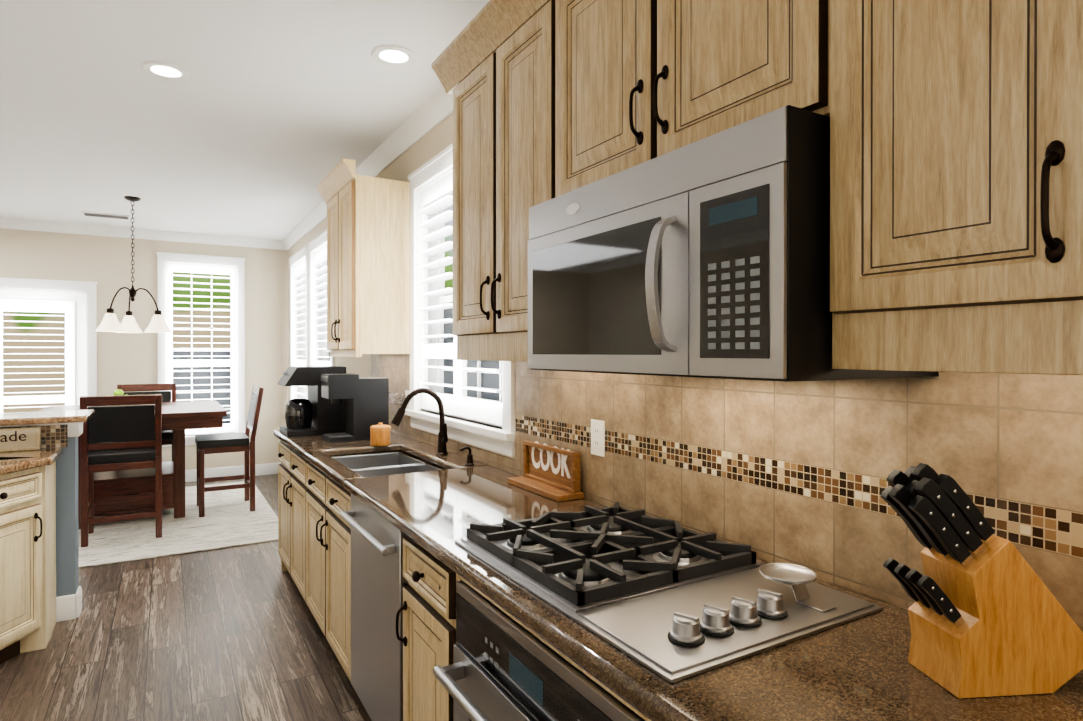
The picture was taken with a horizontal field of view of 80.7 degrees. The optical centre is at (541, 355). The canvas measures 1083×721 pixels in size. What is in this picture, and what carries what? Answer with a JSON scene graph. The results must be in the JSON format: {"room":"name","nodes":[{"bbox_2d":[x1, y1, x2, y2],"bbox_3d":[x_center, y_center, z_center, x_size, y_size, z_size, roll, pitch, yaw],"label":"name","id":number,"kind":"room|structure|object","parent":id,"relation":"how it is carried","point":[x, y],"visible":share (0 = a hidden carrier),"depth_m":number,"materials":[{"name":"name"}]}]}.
{"room":"dining room and kitchen","nodes":[
{"label":"dining room and kitchen","id":0,"kind":"room"},
{"bbox_2d":[40,437,78,596],"bbox_3d":[-4.046,0.877,2.563,3.540,1.060,0.140,0,0,-31],"label":"wall","id":1,"kind":"structure","parent":0,"point":[67,553],"depth_m":3.38,"materials":[{"name":"blue"}]},
{"bbox_2d":[0,424,67,447],"bbox_3d":[-4.001,0.428,2.475,3.490,0.117,0.013,0,0,-31],"label":"backsplash","id":2,"kind":"structure","parent":1,"relation":"attached to","point":[53,436],"depth_m":3.33,"materials":[{"name":"brown tile"}]},
{"bbox_2d":[0,422,82,621],"bbox_3d":[-4.032,0.876,2.572,3.575,1.062,0.210,0,0,-31],"label":"trim","id":3,"kind":"structure","parent":1,"relation":"attached to","point":[68,607],"depth_m":3.38,"materials":[{"name":"white wood"}]},
{"bbox_2d":[0,409,94,425],"bbox_3d":[-3.977,0.328,2.521,3.600,0.032,0.440,0,0,-31],"label":"bar","id":4,"kind":"object","parent":1,"relation":"on","point":[37,417],"visible":1,"depth_m":3.21,"materials":[{"name":"stone"}]},
{"bbox_2d":[0,228,287,469],"bbox_3d":[-5.270,0.033,6.267,5.160,2.720,0.170,0,0,-31],"label":"wall","id":5,"kind":"structure","parent":0,"point":[104,262],"depth_m":6.80,"materials":[{"name":"beige paint"}]},
{"bbox_2d":[0,302,70,412],"label":"window shutters","id":6,"kind":"object","parent":5,"relation":"attached to","point":[4,306],"depth_m":6.35,"materials":[{"name":"white wood"}]},
{"bbox_2d":[0,277,97,404],"bbox_3d":[-5.063,0.330,6.381,1.040,2.165,0.188,0,0,-31],"label":"window","id":7,"kind":"structure","parent":5,"relation":"in","point":[79,297],"depth_m":6.53,"materials":[{"name":"white"}]},
{"bbox_2d":[0,217,279,249],"bbox_3d":[-5.216,-1.279,6.161,5.010,0.095,0.080,0,0,-31],"label":"crown molding","id":8,"kind":"structure","parent":5,"relation":"attached to","point":[7,223],"depth_m":6.70,"materials":[{"name":"white wood"}]},
{"bbox_2d":[167,263,235,434],"label":"window shutters","id":9,"kind":"object","parent":5,"relation":"attached to","point":[180,268],"depth_m":7.09,"materials":[{"name":"white wood"}]},
{"bbox_2d":[185,462,280,481],"bbox_3d":[-3.807,1.325,7.039,1.820,0.130,0.016,0,0,-31],"label":"baseboard","id":10,"kind":"structure","parent":5,"relation":"attached to","point":[260,469],"depth_m":7.20,"materials":[{"name":"white"}]},
{"bbox_2d":[0,474,371,720],"bbox_3d":[-2.366,1.461,1.351,5.520,0.100,11.600,0,0,-31],"label":"floor","id":11,"kind":"structure","parent":0,"point":[235,633],"depth_m":3.01,"materials":[{"name":"brown wood"}]},
{"bbox_2d":[0,469,31,495],"bbox_3d":[-2.706,0.970,1.846,1.725,0.880,2.284,0,0,-31],"label":"base cabinet","id":12,"kind":"object","parent":11,"relation":"on","point":[6,480],"depth_m":2.86,"materials":[{"name":"brown wood"}]},
{"bbox_2d":[0,447,62,474],"bbox_3d":[-2.685,0.509,1.863,1.805,0.040,2.403,0,0,-31],"label":"countertop","id":13,"kind":"structure","parent":12,"relation":"on","point":[13,461],"depth_m":3.02,"materials":[{"name":"stone"}]},
{"bbox_2d":[0,427,40,451],"bbox_3d":[-2.777,0.426,3.156,0.470,0.114,0.030,0,0,-31],"label":"sign","id":14,"kind":"object","parent":13,"relation":"on","point":[19,439],"visible":1,"depth_m":3.23,"materials":[{"name":"beige wood"}]},
{"bbox_2d":[0,466,43,663],"bbox_3d":[-2.446,0.970,1.835,1.323,0.880,2.023,0,0,-31],"label":"base cabinet","id":15,"kind":"object","parent":11,"relation":"on","point":[27,560],"depth_m":2.89,"materials":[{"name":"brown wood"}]},
{"bbox_2d":[28,500,47,651],"bbox_3d":[-2.386,1.055,2.794,0.268,0.703,0.398,0,0,-31],"label":"base cabinet","id":16,"kind":"object","parent":11,"relation":"on","point":[38,522],"depth_m":3.00,"materials":[{"name":"brown wood"}]},
{"bbox_2d":[44,460,55,641],"bbox_3d":[-2.958,0.966,2.903,1.160,0.880,0.340,0,0,-31],"label":"base cabinet","id":17,"kind":"object","parent":11,"relation":"on","point":[49,470],"depth_m":3.21,"materials":[{"name":"brown wood"}]},
{"bbox_2d":[79,481,277,567],"bbox_3d":[-3.755,1.390,5.210,2.830,0.011,2.500,0,0,-31],"label":"rug","id":18,"kind":"object","parent":11,"relation":"on","point":[230,519],"visible":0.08,"depth_m":5.04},
{"bbox_2d":[79,394,161,546],"bbox_3d":[-3.195,0.839,4.878,0.502,1.092,0.523,0,0,-31],"label":"dining chair","id":19,"kind":"object","parent":18,"relation":"on","point":[133,421],"visible":1,"depth_m":4.72,"materials":[{"name":"brown wood"}]},
{"bbox_2d":[40,400,226,528],"bbox_3d":[-3.556,0.924,5.570,1.360,0.917,1.360,0,0,-31],"label":"dining table","id":20,"kind":"object","parent":18,"relation":"on","point":[178,418],"visible":0.56,"depth_m":5.31,"materials":[{"name":"brown wood"}]},
{"bbox_2d":[106,389,123,405],"bbox_3d":[-3.829,0.385,5.755,0.356,0.157,0.356,0,0,-31],"label":"fruit bowl","id":21,"kind":"object","parent":20,"relation":"on","point":[118,392],"visible":0.04,"depth_m":5.74,"materials":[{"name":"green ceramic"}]},
{"bbox_2d":[117,383,175,460],"bbox_3d":[-3.817,0.834,6.170,0.502,1.092,0.523,0,0,-31],"label":"dining chair","id":22,"kind":"object","parent":18,"relation":"on","point":[164,390],"visible":0.19,"depth_m":6.34,"materials":[{"name":"brown wood"}]},
{"bbox_2d":[195,385,263,516],"bbox_3d":[-2.826,0.836,5.768,0.523,1.092,0.502,0,0,-31],"label":"dining chair","id":23,"kind":"object","parent":18,"relation":"on","point":[220,443],"visible":1,"depth_m":5.64,"materials":[{"name":"brown wood"}]},
{"bbox_2d":[278,440,301,594],"bbox_3d":[-1.191,0.962,3.859,0.620,0.880,0.990,0,0,-31],"label":"base cabinet","id":24,"kind":"object","parent":11,"relation":"on","point":[290,468],"depth_m":3.72,"materials":[{"name":"brown wood"}]},
{"bbox_2d":[346,490,350,681],"bbox_3d":[-0.321,0.968,2.384,0.620,0.880,0.675,0,0,-31],"label":"base cabinet","id":25,"kind":"object","parent":11,"relation":"on","point":[348,495],"depth_m":2.53,"materials":[{"name":"brown wood"}]},
{"bbox_2d":[302,451,444,672],"bbox_3d":[-0.724,0.965,3.067,0.620,0.880,0.970,0,0,-31],"label":"base cabinet","id":26,"kind":"object","parent":11,"relation":"on","point":[314,539],"depth_m":2.91,"materials":[{"name":"brown wood"}]},
{"bbox_2d":[340,494,407,720],"bbox_3d":[-0.346,0.971,2.369,0.664,0.871,0.605,0,0,-31],"label":"dishwasher","id":27,"kind":"object","parent":11,"relation":"on","point":[379,581],"visible":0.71,"depth_m":2.17,"materials":[{"name":"silver metal"}]},
{"bbox_2d":[396,536,437,720],"bbox_3d":[-0.062,0.970,1.946,0.620,0.880,0.403,0,0,-31],"label":"base cabinet","id":28,"kind":"object","parent":11,"relation":"on","point":[420,567],"depth_m":1.83,"materials":[{"name":"brown wood"}]},
{"bbox_2d":[438,560,621,720],"bbox_3d":[0.225,0.971,1.459,0.620,0.880,0.825,0,0,-31],"label":"base cabinet","id":29,"kind":"object","parent":11,"relation":"on","point":[447,578],"depth_m":1.65,"materials":[{"name":"brown wood"}]},
{"bbox_2d":[433,581,644,720],"bbox_3d":[0.190,0.913,1.438,0.667,0.676,0.721,0,0,-31],"label":"oven","id":30,"kind":"object","parent":29,"relation":"in","point":[504,667],"visible":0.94,"depth_m":1.36,"materials":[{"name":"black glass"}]},
{"bbox_2d":[622,699,650,720],"bbox_3d":[0.647,0.974,0.743,0.620,0.880,0.933,0,0,-31],"label":"base cabinet","id":31,"kind":"object","parent":11,"relation":"on","point":[637,712],"depth_m":1.02,"materials":[{"name":"brown wood"}]},
{"bbox_2d":[274,429,1082,720],"bbox_3d":[-0.058,0.509,1.914,0.642,0.040,5.510,0,0,-31],"label":"countertop","id":32,"kind":"structure","parent":31,"relation":"on","point":[862,669],"depth_m":1.06,"materials":[{"name":"stone"}]},
{"bbox_2d":[277,366,345,436],"bbox_3d":[-1.424,0.276,3.946,0.355,0.409,0.300,0,0,-31],"label":"coffee maker","id":33,"kind":"object","parent":32,"relation":"on","point":[314,413],"visible":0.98,"depth_m":3.84,"materials":[{"name":"black plastic"}]},
{"bbox_2d":[321,373,388,442],"bbox_3d":[-1.073,0.295,3.659,0.342,0.374,0.196,0,0,-31],"label":"coffee maker","id":34,"kind":"object","parent":32,"relation":"on","point":[366,403],"visible":0.94,"depth_m":3.59,"materials":[{"name":"black plastic"}]},
{"bbox_2d":[370,423,390,445],"bbox_3d":[-0.866,0.422,3.428,0.108,0.120,0.108,0,0,-31],"label":"canister","id":35,"kind":"object","parent":32,"relation":"on","point":[379,434],"visible":0.98,"depth_m":3.38,"materials":[{"name":"brown wood"}]},
{"bbox_2d":[332,452,439,477],"bbox_3d":[-0.738,0.626,3.005,0.406,0.198,0.816,0,0,-31],"label":"sink","id":36,"kind":"object","parent":32,"relation":"in","point":[374,465],"visible":0.08,"depth_m":3.31,"materials":[{"name":"silver metal"}]},
{"bbox_2d":[391,388,447,454],"bbox_3d":[-0.569,0.320,3.031,0.283,0.327,0.105,0,0,-31],"label":"faucet","id":37,"kind":"object","parent":32,"relation":"on","point":[442,433],"visible":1,"depth_m":3.06,"materials":[{"name":"black metal"}]},
{"bbox_2d":[460,447,474,465],"bbox_3d":[-0.327,0.443,2.806,0.069,0.083,0.044,0,0,-31],"label":"soap dispenser","id":38,"kind":"object","parent":32,"relation":"on","point":[469,461],"visible":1,"depth_m":2.80,"materials":[{"name":"black metal"}]},
{"bbox_2d":[507,440,583,501],"bbox_3d":[0.008,0.405,2.298,0.105,0.163,0.365,0,0,-31],"label":"sign","id":39,"kind":"object","parent":32,"relation":"on","point":[551,472],"visible":1,"depth_m":2.27,"materials":[{"name":"brown wood"}]},
{"bbox_2d":[455,502,883,683],"bbox_3d":[0.216,0.464,1.448,0.540,0.052,0.830,0,0,-31],"label":"cooktop","id":40,"kind":"object","parent":32,"relation":"in","point":[671,601],"visible":1,"depth_m":1.30,"materials":[{"name":"silver metal"}]},
{"bbox_2d":[759,563,835,611],"bbox_3d":[0.504,0.458,1.264,0.109,0.045,0.150,0,0,-31],"label":"spoon rest","id":41,"kind":"object","parent":40,"relation":"on","point":[797,578],"visible":1,"depth_m":1.27,"materials":[{"name":"silver metal"}]},
{"bbox_2d":[880,463,1082,697],"bbox_3d":[0.670,0.328,0.974,0.288,0.328,0.109,0,0,-6],"label":"knife block","id":42,"kind":"object","parent":32,"relation":"on","point":[989,616],"visible":1,"depth_m":0.93,"materials":[{"name":"brown wood"}]},
{"bbox_2d":[0,0,489,239],"bbox_3d":[-2.366,-1.359,1.340,5.520,0.100,11.600,0,0,-31],"label":"ceiling","id":43,"kind":"structure","parent":0,"point":[264,119],"depth_m":3.31,"materials":[{"name":"white paint"}]},
{"bbox_2d":[81,211,130,219],"bbox_3d":[-4.109,-1.317,6.025,0.380,0.018,0.150,0,0,-31],"label":"ceiling vent","id":44,"kind":"object","parent":43,"relation":"in","point":[105,215],"visible":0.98,"depth_m":5.99,"materials":[{"name":"white metal"}]},
{"bbox_2d":[96,196,170,332],"bbox_3d":[-3.442,-0.758,5.403,0.537,1.129,0.521,0,0,-31],"label":"pendant chandelier","id":45,"kind":"object","parent":43,"relation":"hanging from","point":[110,323],"visible":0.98,"depth_m":5.36,"materials":[{"name":"black metal"}]},
{"bbox_2d":[141,61,189,80],"bbox_3d":[-1.734,-1.310,2.945,0.193,0.009,0.193,0,0,14],"label":"recessed light","id":46,"kind":"object","parent":43,"relation":"in","point":[163,70],"depth_m":2.94,"materials":[{"name":"white plastic"}]},
{"bbox_2d":[371,45,415,66],"bbox_3d":[-0.647,-1.309,2.796,0.193,0.009,0.193,0,0,14],"label":"recessed light","id":47,"kind":"object","parent":43,"relation":"in","point":[394,55],"depth_m":2.79,"materials":[{"name":"white plastic"}]},
{"bbox_2d":[288,112,939,609],"bbox_3d":[-0.058,0.046,2.707,0.160,2.720,11.600,0,0,-31],"label":"wall","id":48,"kind":"structure","parent":0,"point":[440,137],"depth_m":3.83,"materials":[{"name":"beige paint"}]},
{"bbox_2d":[293,260,305,365],"label":"window shutters","id":49,"kind":"object","parent":48,"relation":"attached to","point":[300,269],"depth_m":6.99,"materials":[{"name":"white wood"}]},
{"bbox_2d":[312,246,329,365],"label":"window shutters","id":50,"kind":"object","parent":48,"relation":"attached to","point":[320,257],"depth_m":6.05,"materials":[{"name":"white wood"}]},
{"bbox_2d":[316,158,409,356],"bbox_3d":[-1.109,-0.538,3.932,0.397,1.100,0.720,0,0,-31],"label":"upper cabinet","id":51,"kind":"object","parent":48,"relation":"attached to","point":[368,264],"visible":1,"depth_m":3.65,"materials":[{"name":"brown wood"}]},
{"bbox_2d":[280,85,452,249],"bbox_3d":[-0.161,-1.266,2.642,0.080,0.095,11.280,0,0,-31],"label":"crown molding","id":52,"kind":"structure","parent":48,"relation":"attached to","point":[429,114],"depth_m":3.83,"materials":[{"name":"white wood"}]},
{"bbox_2d":[419,172,502,425],"label":"window shutters","id":53,"kind":"object","parent":48,"relation":"attached to","point":[436,197],"depth_m":3.36,"materials":[{"name":"white wood"}]},
{"bbox_2d":[444,0,543,351],"bbox_3d":[0.001,-0.509,2.099,0.348,0.965,0.705,0,0,-31],"label":"upper cabinet","id":54,"kind":"object","parent":48,"relation":"attached to","point":[497,89],"depth_m":1.99,"materials":[{"name":"brown wood"}]},
{"bbox_2d":[544,0,807,201],"bbox_3d":[0.387,-0.689,1.444,0.348,0.600,0.815,0,0,-31],"label":"upper cabinet","id":55,"kind":"object","parent":48,"relation":"attached to","point":[628,83],"depth_m":1.37,"materials":[{"name":"brown wood"}]},
{"bbox_2d":[528,105,938,381],"bbox_3d":[0.328,-0.172,1.411,0.486,0.423,0.801,0,0,-31],"label":"microwave","id":56,"kind":"object","parent":55,"relation":"attached to","point":[708,257],"visible":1,"depth_m":1.12,"materials":[{"name":"silver metal"}]},
{"bbox_2d":[371,354,1082,631],"bbox_3d":[0.216,0.246,2.074,0.012,0.485,5.510,0,0,-31],"label":"backsplash","id":57,"kind":"structure","parent":48,"relation":"attached to","point":[796,472],"depth_m":1.39,"materials":[{"name":"tile"}]},
{"bbox_2d":[405,390,409,408],"bbox_3d":[-0.791,0.267,3.762,0.006,0.116,0.072,0,0,-31],"label":"electrical outlet","id":58,"kind":"object","parent":57,"relation":"attached to","point":[407,392],"depth_m":3.76,"materials":[{"name":"white plastic"}]},
{"bbox_2d":[591,419,604,456],"bbox_3d":[0.185,0.273,2.108,0.006,0.116,0.072,0,0,-31],"label":"electrical outlet","id":59,"kind":"object","parent":57,"relation":"attached to","point":[598,437],"depth_m":2.10,"materials":[{"name":"white plastic"}]},
{"bbox_2d":[808,0,1082,351],"bbox_3d":[0.770,-0.504,0.796,0.348,0.965,0.690,0,0,-31],"label":"upper cabinet","id":60,"kind":"object","parent":48,"relation":"attached to","point":[956,185],"depth_m":0.85,"materials":[{"name":"brown wood"}]},
{"label":"outside","id":61,"kind":"structure","parent":0,"visible":0},
{"bbox_2d":[3,205,452,412],"bbox_3d":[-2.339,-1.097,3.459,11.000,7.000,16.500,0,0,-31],"label":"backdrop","id":62,"kind":"structure","parent":61,"point":[448,284],"depth_m":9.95,"materials":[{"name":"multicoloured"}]}
]}

